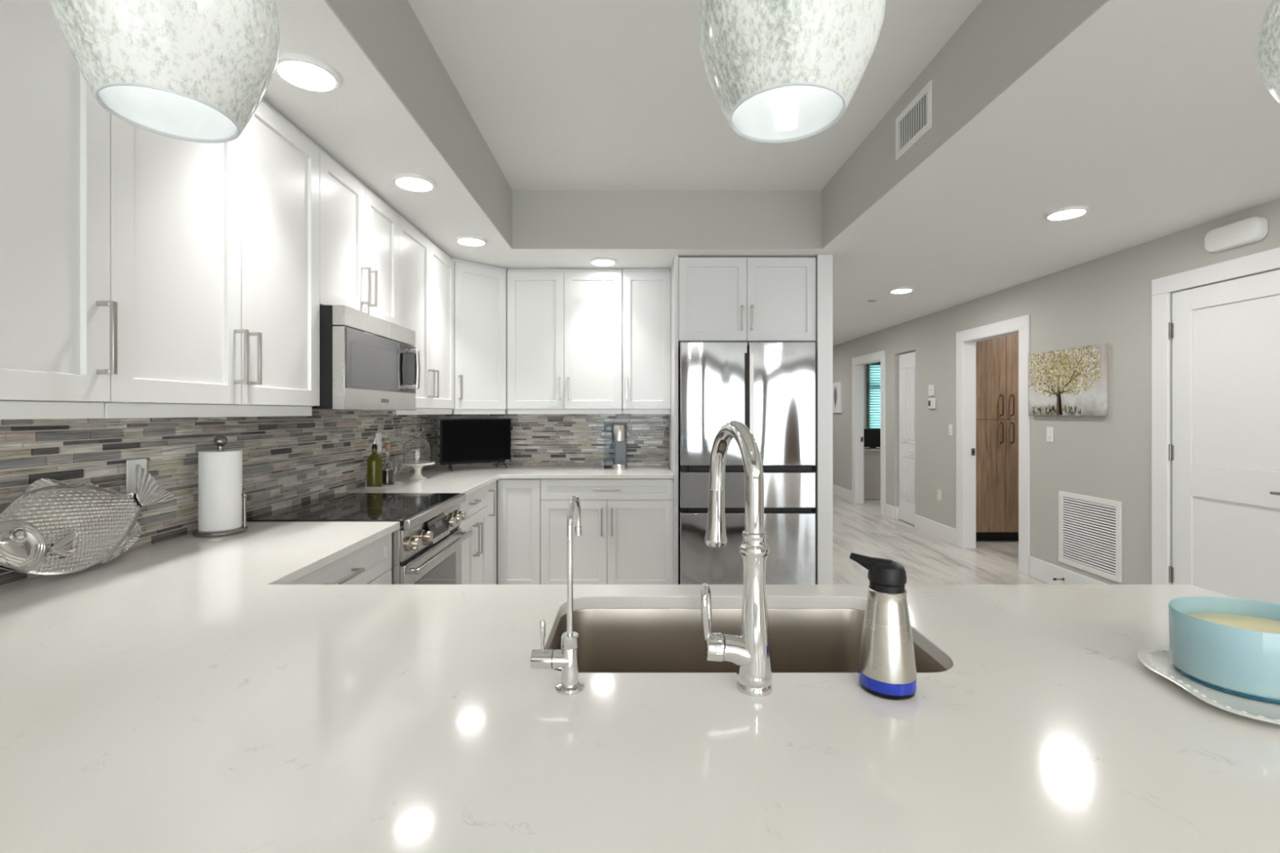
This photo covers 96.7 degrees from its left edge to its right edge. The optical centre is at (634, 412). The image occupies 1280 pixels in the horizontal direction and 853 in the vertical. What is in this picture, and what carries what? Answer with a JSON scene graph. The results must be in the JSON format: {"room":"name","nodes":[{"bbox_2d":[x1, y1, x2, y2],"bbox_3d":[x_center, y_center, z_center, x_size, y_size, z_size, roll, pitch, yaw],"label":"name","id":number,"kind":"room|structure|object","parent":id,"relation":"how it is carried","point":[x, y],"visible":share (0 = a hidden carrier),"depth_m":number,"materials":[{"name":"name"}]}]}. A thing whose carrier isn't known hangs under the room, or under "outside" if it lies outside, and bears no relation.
{"room":"kitchen","nodes":[
{"label":"kitchen","id":0,"kind":"room"},
{"bbox_2d":[0,411,437,586],"bbox_3d":[-1.646,0.134,-0.240,0.107,2.440,9.920,0,0,0],"label":"wall","id":1,"kind":"structure","parent":0,"point":[287,461],"depth_m":2.06,"materials":[{"name":"tile"}]},
{"bbox_2d":[0,0,117,419],"bbox_3d":[-1.409,-0.534,1.149,0.376,1.099,0.446,0,0,0],"label":"upper cabinet","id":2,"kind":"object","parent":1,"relation":"attached to","point":[59,317],"visible":1,"depth_m":1.24,"materials":[{"name":"white paint"}]},
{"bbox_2d":[125,458,146,493],"bbox_3d":[-1.587,0.209,1.815,0.009,0.117,0.072,0,0,0],"label":"wall outlet","id":3,"kind":"object","parent":1,"relation":"attached to","point":[131,477],"visible":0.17,"depth_m":1.80,"materials":[{"name":"white plastic"}]},
{"bbox_2d":[133,466,142,488],"bbox_3d":[-1.584,0.209,1.815,0.003,0.068,0.034,0,0,0],"label":"receptacle","id":4,"kind":"object","parent":3,"relation":"attached to","point":[134,467],"depth_m":1.80,"materials":[{"name":"white plastic"}]},
{"bbox_2d":[102,97,319,417],"bbox_3d":[-1.409,-0.534,1.829,0.376,1.099,0.910,0,0,0],"label":"upper cabinet","id":5,"kind":"object","parent":1,"relation":"attached to","point":[215,248],"visible":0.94,"depth_m":1.74,"materials":[{"name":"white paint"}]},
{"bbox_2d":[314,142,398,324],"bbox_3d":[-1.409,-0.759,2.667,0.376,0.650,0.763,0,0,0],"label":"upper cabinet","id":6,"kind":"object","parent":1,"relation":"attached to","point":[359,230],"visible":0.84,"depth_m":2.60,"materials":[{"name":"white paint"}]},
{"bbox_2d":[311,305,420,411],"bbox_3d":[-1.345,-0.217,2.658,0.490,0.426,0.746,0,0,0],"label":"microwave","id":7,"kind":"object","parent":6,"relation":"attached to","point":[368,362],"visible":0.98,"depth_m":2.45,"materials":[{"name":"silver metal"}]},
{"bbox_2d":[375,432,381,452],"bbox_3d":[-1.587,0.189,3.530,0.009,0.117,0.072,0,0,0],"label":"wall outlet","id":8,"kind":"object","parent":1,"relation":"attached to","point":[378,440],"visible":0.98,"depth_m":3.52,"materials":[{"name":"white plastic"}]},
{"bbox_2d":[377,436,380,448],"bbox_3d":[-1.584,0.189,3.530,0.003,0.068,0.034,0,0,0],"label":"receptacle","id":9,"kind":"object","parent":8,"relation":"attached to","point":[379,437],"depth_m":3.53,"materials":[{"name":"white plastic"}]},
{"bbox_2d":[392,210,453,414],"bbox_3d":[-1.409,-0.534,3.520,0.376,1.099,0.938,0,0,0],"label":"upper cabinet","id":10,"kind":"object","parent":1,"relation":"attached to","point":[425,272],"visible":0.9,"depth_m":3.50,"materials":[{"name":"white paint"}]},
{"bbox_2d":[451,257,507,413],"bbox_3d":[-1.279,-0.534,4.300,0.634,1.099,0.632,0,0,0],"label":"upper cabinet","id":11,"kind":"object","parent":1,"relation":"attached to","point":[480,290],"visible":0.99,"depth_m":4.14,"materials":[{"name":"white paint"}]},
{"bbox_2d":[437,408,668,466],"bbox_3d":[-0.168,0.134,4.666,2.864,2.440,0.107,0,0,0],"label":"wall","id":12,"kind":"structure","parent":0,"point":[536,439],"depth_m":4.61,"materials":[{"name":"tile"}]},
{"bbox_2d":[506,268,622,413],"bbox_3d":[-0.526,-0.534,4.429,0.866,1.099,0.376,0,0,0],"label":"upper cabinet","id":13,"kind":"object","parent":12,"relation":"attached to","point":[565,326],"visible":0.99,"depth_m":4.29,"materials":[{"name":"white paint"}]},
{"bbox_2d":[622,268,671,413],"bbox_3d":[0.094,-0.534,4.429,0.365,1.099,0.376,0,0,0],"label":"upper cabinet","id":14,"kind":"object","parent":12,"relation":"attached to","point":[646,292],"visible":1,"depth_m":4.29,"materials":[{"name":"white paint"}]},
{"bbox_2d":[324,0,1109,248],"bbox_3d":[0.217,-1.282,1.495,2.072,0.389,4.590,0,0,0],"label":"wall","id":15,"kind":"structure","parent":0,"point":[1000,41],"depth_m":2.80,"materials":[{"name":"grey paint"}]},
{"bbox_2d":[895,80,932,160],"bbox_3d":[1.243,-1.291,2.540,0.008,0.198,0.320,0,0,0],"label":"air vent","id":16,"kind":"object","parent":15,"relation":"in","point":[915,121],"visible":1,"depth_m":2.53,"materials":[{"name":"white plastic"}]},
{"bbox_2d":[262,0,1279,346],"bbox_3d":[2.650,-1.331,3.500,8.700,0.490,17.400,0,0,0],"label":"ceiling","id":17,"kind":"structure","parent":0,"point":[1158,118],"depth_m":2.54,"materials":[{"name":"white paint"}]},
{"bbox_2d":[48,0,279,143],"bbox_3d":[-0.506,-0.901,0.626,0.200,1.148,0.201,0,0,0],"label":"pendant light","id":18,"kind":"object","parent":17,"relation":"hanging from","point":[199,71],"visible":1,"depth_m":0.59,"materials":[{"name":"white glass"}]},
{"bbox_2d":[274,53,342,93],"bbox_3d":[-1.045,-1.077,1.817,0.196,0.018,0.196,0,0,0],"label":"recessed light","id":19,"kind":"object","parent":17,"relation":"in","point":[304,72],"visible":0.93,"depth_m":1.80,"materials":[{"name":"white plastic"}]},
{"bbox_2d":[391,173,436,191],"bbox_3d":[-1.037,-1.077,2.680,0.196,0.018,0.196,0,0,0],"label":"recessed light","id":20,"kind":"object","parent":17,"relation":"in","point":[412,182],"visible":1,"depth_m":2.65,"materials":[{"name":"white plastic"}]},
{"bbox_2d":[454,235,487,246],"bbox_3d":[-1.030,-1.077,3.590,0.196,0.018,0.196,0,0,0],"label":"recessed light","id":21,"kind":"object","parent":17,"relation":"in","point":[465,240],"visible":1,"depth_m":3.56,"materials":[{"name":"white plastic"}]},
{"bbox_2d":[589,257,617,266],"bbox_3d":[-0.224,-1.077,4.085,0.196,0.018,0.196,0,0,0],"label":"recessed light","id":22,"kind":"object","parent":17,"relation":"in","point":[599,261],"visible":1,"depth_m":4.05,"materials":[{"name":"white plastic"}]},
{"bbox_2d":[698,0,885,143],"bbox_3d":[0.174,-0.901,0.626,0.200,1.148,0.201,0,0,0],"label":"pendant light","id":23,"kind":"object","parent":17,"relation":"hanging from","point":[777,71],"visible":1,"depth_m":0.58,"materials":[{"name":"white glass"}]},
{"bbox_2d":[888,287,913,293],"bbox_3d":[2.370,-1.077,5.050,0.196,0.018,0.196,0,0,0],"label":"recessed light","id":24,"kind":"object","parent":17,"relation":"in","point":[901,290],"visible":1,"depth_m":5.01,"materials":[{"name":"white plastic"}]},
{"bbox_2d":[1044,205,1089,220],"bbox_3d":[2.347,-1.077,3.090,0.196,0.018,0.196,0,0,0],"label":"recessed light","id":25,"kind":"object","parent":17,"relation":"in","point":[1068,212],"visible":1,"depth_m":3.06,"materials":[{"name":"white plastic"}]},
{"bbox_2d":[1256,0,1279,103],"bbox_3d":[0.854,-0.901,0.626,0.200,1.148,0.201,0,0,0],"label":"pendant light","id":26,"kind":"object","parent":17,"relation":"hanging from","point":[1268,53],"visible":1,"depth_m":0.68,"materials":[{"name":"white glass"}]},
{"bbox_2d":[811,255,817,584],"bbox_3d":[1.315,0.134,8.065,0.101,2.440,8.270,0,0,0],"label":"refrigerator side panel","id":27,"kind":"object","parent":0,"point":[814,468],"depth_m":3.96,"materials":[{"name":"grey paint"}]},
{"bbox_2d":[870,367,880,410],"bbox_3d":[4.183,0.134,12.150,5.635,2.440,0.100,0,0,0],"label":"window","id":28,"kind":"structure","parent":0,"point":[870,367],"depth_m":12.10,"materials":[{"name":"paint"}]},
{"bbox_2d":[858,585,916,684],"bbox_3d":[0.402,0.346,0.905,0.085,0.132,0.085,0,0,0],"label":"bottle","id":29,"kind":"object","parent":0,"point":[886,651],"depth_m":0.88,"materials":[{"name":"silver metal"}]},
{"bbox_2d":[863,351,912,428],"bbox_3d":[4.989,0.134,8.535,3.221,2.440,2.730,0,0,0],"label":"wall","id":30,"kind":"structure","parent":0,"point":[864,366],"depth_m":9.80,"materials":[{"name":"grey paint"}]},
{"bbox_2d":[866,364,880,428],"bbox_3d":[4.650,-0.221,9.840,1.300,1.250,0.120,0,0,0],"label":"window","id":31,"kind":"structure","parent":30,"relation":"in","point":[868,365],"depth_m":9.78,"materials":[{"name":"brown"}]},
{"bbox_2d":[868,361,880,428],"bbox_3d":[4.650,-0.245,9.745,1.260,1.242,0.050,0,0,0],"label":"window blind","id":32,"kind":"object","parent":31,"relation":"attached to","point":[874,415],"visible":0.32,"depth_m":9.74,"materials":[{"name":"teal plastic"}]},
{"bbox_2d":[832,494,1048,584],"bbox_3d":[2.650,1.404,3.500,8.700,0.100,17.400,0,0,0],"label":"floor","id":33,"kind":"structure","parent":0,"point":[861,529],"depth_m":5.50,"materials":[{"name":"wood"}]},
{"bbox_2d":[288,533,391,584],"bbox_3d":[-1.264,0.912,1.867,0.667,0.884,0.826,0,0,0],"label":"base cabinet","id":34,"kind":"object","parent":33,"relation":"on","point":[371,564],"visible":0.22,"depth_m":2.02,"materials":[{"name":"grey wood"}]},
{"bbox_2d":[242,493,472,584],"bbox_3d":[-1.228,0.894,2.668,0.725,0.921,0.758,0,0,0],"label":"range","id":35,"kind":"object","parent":33,"relation":"on","point":[427,545],"visible":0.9,"depth_m":2.57,"materials":[{"name":"silver metal"}]},
{"bbox_2d":[242,493,460,521],"bbox_3d":[-1.261,0.437,2.668,0.658,0.008,0.758,0,0,0],"label":"cooktop","id":36,"kind":"object","parent":35,"relation":"in","point":[338,507],"depth_m":2.57,"materials":[{"name":"black glass"}]},
{"bbox_2d":[458,484,487,584],"bbox_3d":[-1.264,0.912,3.405,0.667,0.884,0.698,0,0,0],"label":"base cabinet","id":37,"kind":"object","parent":33,"relation":"on","point":[474,548],"visible":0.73,"depth_m":3.46,"materials":[{"name":"grey wood"}]},
{"bbox_2d":[486,479,541,584],"bbox_3d":[-1.131,0.862,4.187,0.931,0.784,0.860,0,0,0],"label":"base cabinet","id":38,"kind":"object","parent":33,"relation":"on","point":[513,505],"visible":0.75,"depth_m":4.02,"materials":[{"name":"grey wood"}]},
{"bbox_2d":[342,466,673,495],"bbox_3d":[-0.658,0.454,3.833,1.868,0.030,1.559,0,0,0],"label":"countertop","id":39,"kind":"structure","parent":38,"relation":"on","point":[467,480],"depth_m":4.00,"materials":[{"name":"white stone"}]},
{"bbox_2d":[363,481,404,488],"bbox_3d":[-1.482,0.433,3.370,0.155,0.012,0.240,0,0,0],"label":"tray","id":40,"kind":"object","parent":39,"relation":"on","point":[396,483],"visible":0.74,"depth_m":3.28,"materials":[{"name":"white ceramic"}]},
{"bbox_2d":[366,436,382,486],"bbox_3d":[-1.512,0.289,3.310,0.081,0.291,0.081,0,0,0],"label":"oil bottle","id":41,"kind":"object","parent":40,"relation":"on","point":[374,463],"visible":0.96,"depth_m":3.28,"materials":[{"name":"green glass"}]},
{"bbox_2d":[382,444,398,484],"bbox_3d":[-1.480,0.315,3.427,0.083,0.240,0.078,0,0,0],"label":"cruet","id":42,"kind":"object","parent":40,"relation":"on","point":[388,472],"visible":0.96,"depth_m":3.41,"materials":[{"name":"clear glass"}]},
{"bbox_2d":[400,461,435,479],"bbox_3d":[-1.425,0.386,3.740,0.220,0.107,0.220,0,0,0],"label":"cake stand","id":43,"kind":"object","parent":39,"relation":"on","point":[417,468],"visible":0.83,"depth_m":3.71,"materials":[{"name":"white ceramic"}]},
{"bbox_2d":[403,432,431,464],"bbox_3d":[-1.425,0.234,3.740,0.176,0.201,0.176,0,0,0],"label":"glass dome","id":44,"kind":"object","parent":43,"relation":"on","point":[415,451],"visible":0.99,"depth_m":3.67,"materials":[{"name":"clear glass"}]},
{"bbox_2d":[440,418,511,471],"bbox_3d":[-1.210,0.244,4.362,0.545,0.383,0.159,0,0,-33],"label":"television","id":45,"kind":"object","parent":39,"relation":"on","point":[462,441],"visible":1,"depth_m":4.34,"materials":[{"name":"black plastic"}]},
{"bbox_2d":[603,422,626,469],"bbox_3d":[-0.149,0.263,4.459,0.182,0.352,0.232,0,0,0],"label":"coffee maker","id":46,"kind":"object","parent":39,"relation":"on","point":[616,433],"visible":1,"depth_m":4.44,"materials":[{"name":"grey plastic"}]},
{"bbox_2d":[610,463,626,469],"bbox_3d":[-0.120,0.420,4.405,0.124,0.038,0.124,0,0,0],"label":"drip tray","id":47,"kind":"object","parent":46,"relation":"on","point":[613,466],"depth_m":4.35,"materials":[{"name":"grey metal"}]},
{"bbox_2d":[540,479,673,584],"bbox_3d":[-0.193,0.912,4.298,0.941,0.884,0.639,0,0,0],"label":"base cabinet","id":48,"kind":"object","parent":33,"relation":"on","point":[627,537],"visible":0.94,"depth_m":4.03,"materials":[{"name":"grey wood"}]},
{"bbox_2d":[678,342,815,584],"bbox_3d":[0.769,0.440,4.204,0.912,1.829,0.752,0,0,0],"label":"refrigerator","id":49,"kind":"object","parent":33,"relation":"on","point":[769,388],"visible":0.62,"depth_m":3.84,"materials":[{"name":"silver metal"}]},
{"bbox_2d":[668,254,832,584],"bbox_3d":[0.822,0.135,4.257,1.088,2.438,0.720,0,0,0],"label":"tall cabinet","id":50,"kind":"object","parent":33,"relation":"on","point":[748,300],"visible":0.88,"depth_m":3.94,"materials":[{"name":"white paint"}]},
{"bbox_2d":[863,447,880,499],"bbox_3d":[4.225,0.966,9.070,1.550,0.776,0.660,0,0,0],"label":"desk","id":51,"kind":"object","parent":33,"relation":"on","point":[872,457],"visible":0.02,"depth_m":8.76,"materials":[{"name":"grey"}]},
{"bbox_2d":[863,428,880,448],"bbox_3d":[3.780,0.421,9.020,0.560,0.314,0.160,0,0,0],"label":"monitor","id":52,"kind":"object","parent":51,"relation":"on","point":[872,437],"visible":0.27,"depth_m":8.98,"materials":[{"name":"black plastic"}]},
{"bbox_2d":[976,333,1018,540],"bbox_3d":[4.025,0.154,6.187,1.270,2.400,0.665,0,0,0],"label":"pantry cabinet","id":53,"kind":"object","parent":33,"relation":"on","point":[997,358],"visible":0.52,"depth_m":5.90,"materials":[{"name":"brown wood"}]},
{"bbox_3d":[-0.090,0.912,1.120,2.980,0.884,0.640,0,0,0],"label":"base cabinet","id":54,"kind":"object","parent":33,"relation":"on","visible":0},
{"bbox_2d":[0,521,1279,852],"bbox_3d":[-0.086,0.454,1.292,3.012,0.030,1.983,0,0,0],"label":"countertop","id":55,"kind":"structure","parent":54,"relation":"on","point":[180,695],"depth_m":0.79,"materials":[{"name":"white stone"}]},
{"bbox_2d":[0,464,177,575],"bbox_3d":[-1.523,0.294,1.588,0.084,0.264,0.583,0,0,-6],"label":"platter","id":56,"kind":"object","parent":55,"relation":"on","point":[54,527],"visible":1,"depth_m":1.51,"materials":[{"name":"silver metal"}]},
{"bbox_2d":[191,435,248,537],"bbox_3d":[-1.502,0.262,2.065,0.164,0.355,0.164,0,0,0],"label":"paper towel holder","id":57,"kind":"object","parent":55,"relation":"on","point":[220,441],"visible":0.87,"depth_m":2.05,"materials":[{"name":"silver metal"}]},
{"bbox_2d":[198,449,242,531],"bbox_3d":[-1.502,0.281,2.065,0.130,0.280,0.130,0,0,0],"label":"paper towel roll","id":58,"kind":"object","parent":57,"relation":"on","point":[220,473],"visible":0.98,"depth_m":2.01,"materials":[{"name":"white paper"}]},
{"bbox_2d":[530,494,584,695],"bbox_3d":[-0.121,0.289,0.943,0.084,0.301,0.122,0,0,0],"label":"tap","id":59,"kind":"object","parent":55,"relation":"on","point":[566,659],"visible":1,"depth_m":0.90,"materials":[{"name":"silver metal"}]},
{"bbox_2d":[700,420,773,697],"bbox_3d":[0.162,0.227,0.998,0.116,0.424,0.242,0,0,0],"label":"kitchen faucet","id":60,"kind":"object","parent":55,"relation":"on","point":[750,651],"visible":1,"depth_m":0.89,"materials":[{"name":"silver metal"}]},
{"bbox_2d":[549,608,946,672],"bbox_3d":[0.200,0.579,1.159,0.796,0.221,0.457,0,0,0],"label":"sink","id":61,"kind":"object","parent":55,"relation":"in","point":[611,640],"visible":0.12,"depth_m":1.36,"materials":[{"name":"silver metal"}]},
{"bbox_2d":[849,552,916,700],"bbox_3d":[0.402,0.335,0.906,0.085,0.208,0.087,0,0,-14],"label":"soap dispenser","id":62,"kind":"object","parent":55,"relation":"on","point":[887,670],"visible":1,"depth_m":0.88,"materials":[{"name":"silver metal"}]},
{"bbox_2d":[1137,645,1279,724],"bbox_3d":[1.003,0.431,0.886,0.330,0.016,0.334,0,0,0],"label":"serving plate","id":63,"kind":"object","parent":55,"relation":"on","point":[1157,660],"visible":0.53,"depth_m":0.87,"materials":[{"name":"white ceramic"}]},
{"bbox_2d":[1168,596,1279,704],"bbox_3d":[1.003,0.380,0.917,0.226,0.106,0.184,0,0,0],"label":"bowl","id":64,"kind":"object","parent":63,"relation":"on","point":[1228,645],"visible":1,"depth_m":0.89,"materials":[{"name":"teal ceramic"}]},
{"bbox_2d":[832,198,1279,584],"bbox_3d":[3.327,0.134,6.050,0.104,2.440,12.100,0,0,0],"label":"wall","id":65,"kind":"structure","parent":0,"point":[1107,299],"depth_m":4.24,"materials":[{"name":"grey paint"}]},
{"bbox_2d":[832,382,842,413],"bbox_3d":[3.259,-0.232,9.240,0.030,0.490,0.560,0,0,0],"label":"wall art","id":66,"kind":"object","parent":65,"relation":"attached to","point":[837,387],"visible":0.82,"depth_m":9.07,"materials":[{"name":"white fabric"}]},
{"bbox_2d":[833,386,837,406],"bbox_3d":[3.244,-0.228,9.180,0.001,0.382,0.170,0,0,0],"label":"print","id":67,"kind":"object","parent":66,"relation":"attached to","point":[835,388],"depth_m":9.18,"materials":[{"name":"grey"}]},
{"bbox_2d":[852,350,885,515],"bbox_3d":[3.323,0.273,7.965,0.132,2.162,1.104,0,0,0],"label":"trim","id":68,"kind":"structure","parent":65,"relation":"attached to","point":[858,362],"depth_m":8.40,"materials":[{"name":"white paint"}]},
{"bbox_2d":[898,351,915,524],"bbox_3d":[3.317,0.313,6.888,0.075,2.058,0.507,0,0,0],"label":"door","id":69,"kind":"structure","parent":65,"relation":"in","point":[906,361],"depth_m":6.92,"materials":[{"name":"white paint"}]},
{"bbox_2d":[928,384,934,395],"bbox_3d":[3.263,-0.238,6.250,0.022,0.120,0.096,0,0,0],"label":"wall control","id":70,"kind":"object","parent":65,"relation":"attached to","point":[931,388],"visible":1,"depth_m":6.22,"materials":[{"name":"white plastic"}]},
{"bbox_2d":[928,397,935,408],"bbox_3d":[3.261,-0.096,6.235,0.026,0.120,0.124,0,0,0],"label":"thermostat","id":71,"kind":"object","parent":65,"relation":"attached to","point":[931,402],"visible":1,"depth_m":6.21,"materials":[{"name":"white plastic"}]},
{"bbox_2d":[937,488,941,501],"bbox_3d":[3.270,0.889,6.105,0.009,0.117,0.072,0,0,0],"label":"wall outlet","id":72,"kind":"object","parent":65,"relation":"attached to","point":[939,491],"visible":1,"depth_m":6.10,"materials":[{"name":"white plastic"}]},
{"bbox_2d":[948,424,952,435],"bbox_3d":[3.270,0.184,5.885,0.010,0.117,0.072,0,0,0],"label":"light switch","id":73,"kind":"object","parent":65,"relation":"attached to","point":[950,426],"visible":1,"depth_m":5.87,"materials":[{"name":"white plastic"}]},
{"bbox_2d":[832,484,1107,584],"bbox_3d":[3.297,1.272,6.050,0.075,0.165,12.100,0,0,0],"label":"baseboard","id":74,"kind":"structure","parent":65,"relation":"attached to","point":[1042,571],"depth_m":5.23,"materials":[{"name":"white paint"}]},
{"bbox_2d":[955,314,1030,575],"bbox_3d":[3.323,0.273,5.232,0.132,2.162,1.055,0,0,0],"label":"trim","id":75,"kind":"structure","parent":65,"relation":"attached to","point":[966,340],"depth_m":5.64,"materials":[{"name":"white paint"}]},
{"bbox_2d":[1046,426,1053,442],"bbox_3d":[3.270,0.176,4.478,0.010,0.117,0.072,0,0,0],"label":"light switch","id":76,"kind":"object","parent":65,"relation":"attached to","point":[1050,430],"visible":1,"depth_m":4.47,"materials":[{"name":"white plastic"}]},
{"bbox_2d":[1028,342,1107,416],"bbox_3d":[3.256,-0.225,4.305,0.036,0.505,0.742,0,0,0],"label":"painting","id":77,"kind":"object","parent":65,"relation":"attached to","point":[1071,381],"visible":1,"depth_m":4.23,"materials":[{"name":"paint"}]},
{"bbox_2d":[1058,490,1121,582],"bbox_3d":[3.270,0.876,4.100,0.010,0.545,0.560,0,0,0],"label":"air vent","id":78,"kind":"object","parent":65,"relation":"in","point":[1090,527],"visible":1,"depth_m":4.07,"materials":[{"name":"white plastic"}]},
{"bbox_2d":[1151,247,1279,584],"bbox_3d":[3.266,0.261,3.086,0.018,2.187,0.995,0,0,0],"label":"trim","id":79,"kind":"structure","parent":65,"relation":"attached to","point":[1269,260],"depth_m":3.50,"materials":[{"name":"white paint"}]},
{"bbox_2d":[1168,269,1279,604],"bbox_3d":[3.268,0.310,3.095,0.101,2.072,0.790,0,0,0],"label":"door","id":80,"kind":"structure","parent":65,"relation":"in","point":[1224,450],"depth_m":3.15,"materials":[{"name":"white paint"}]},
{"bbox_2d":[1204,216,1267,252],"bbox_3d":[3.251,-0.960,3.085,0.047,0.128,0.290,0,0,0],"label":"door chime","id":81,"kind":"object","parent":65,"relation":"attached to","point":[1252,229],"visible":1,"depth_m":3.05,"materials":[{"name":"white plastic"}]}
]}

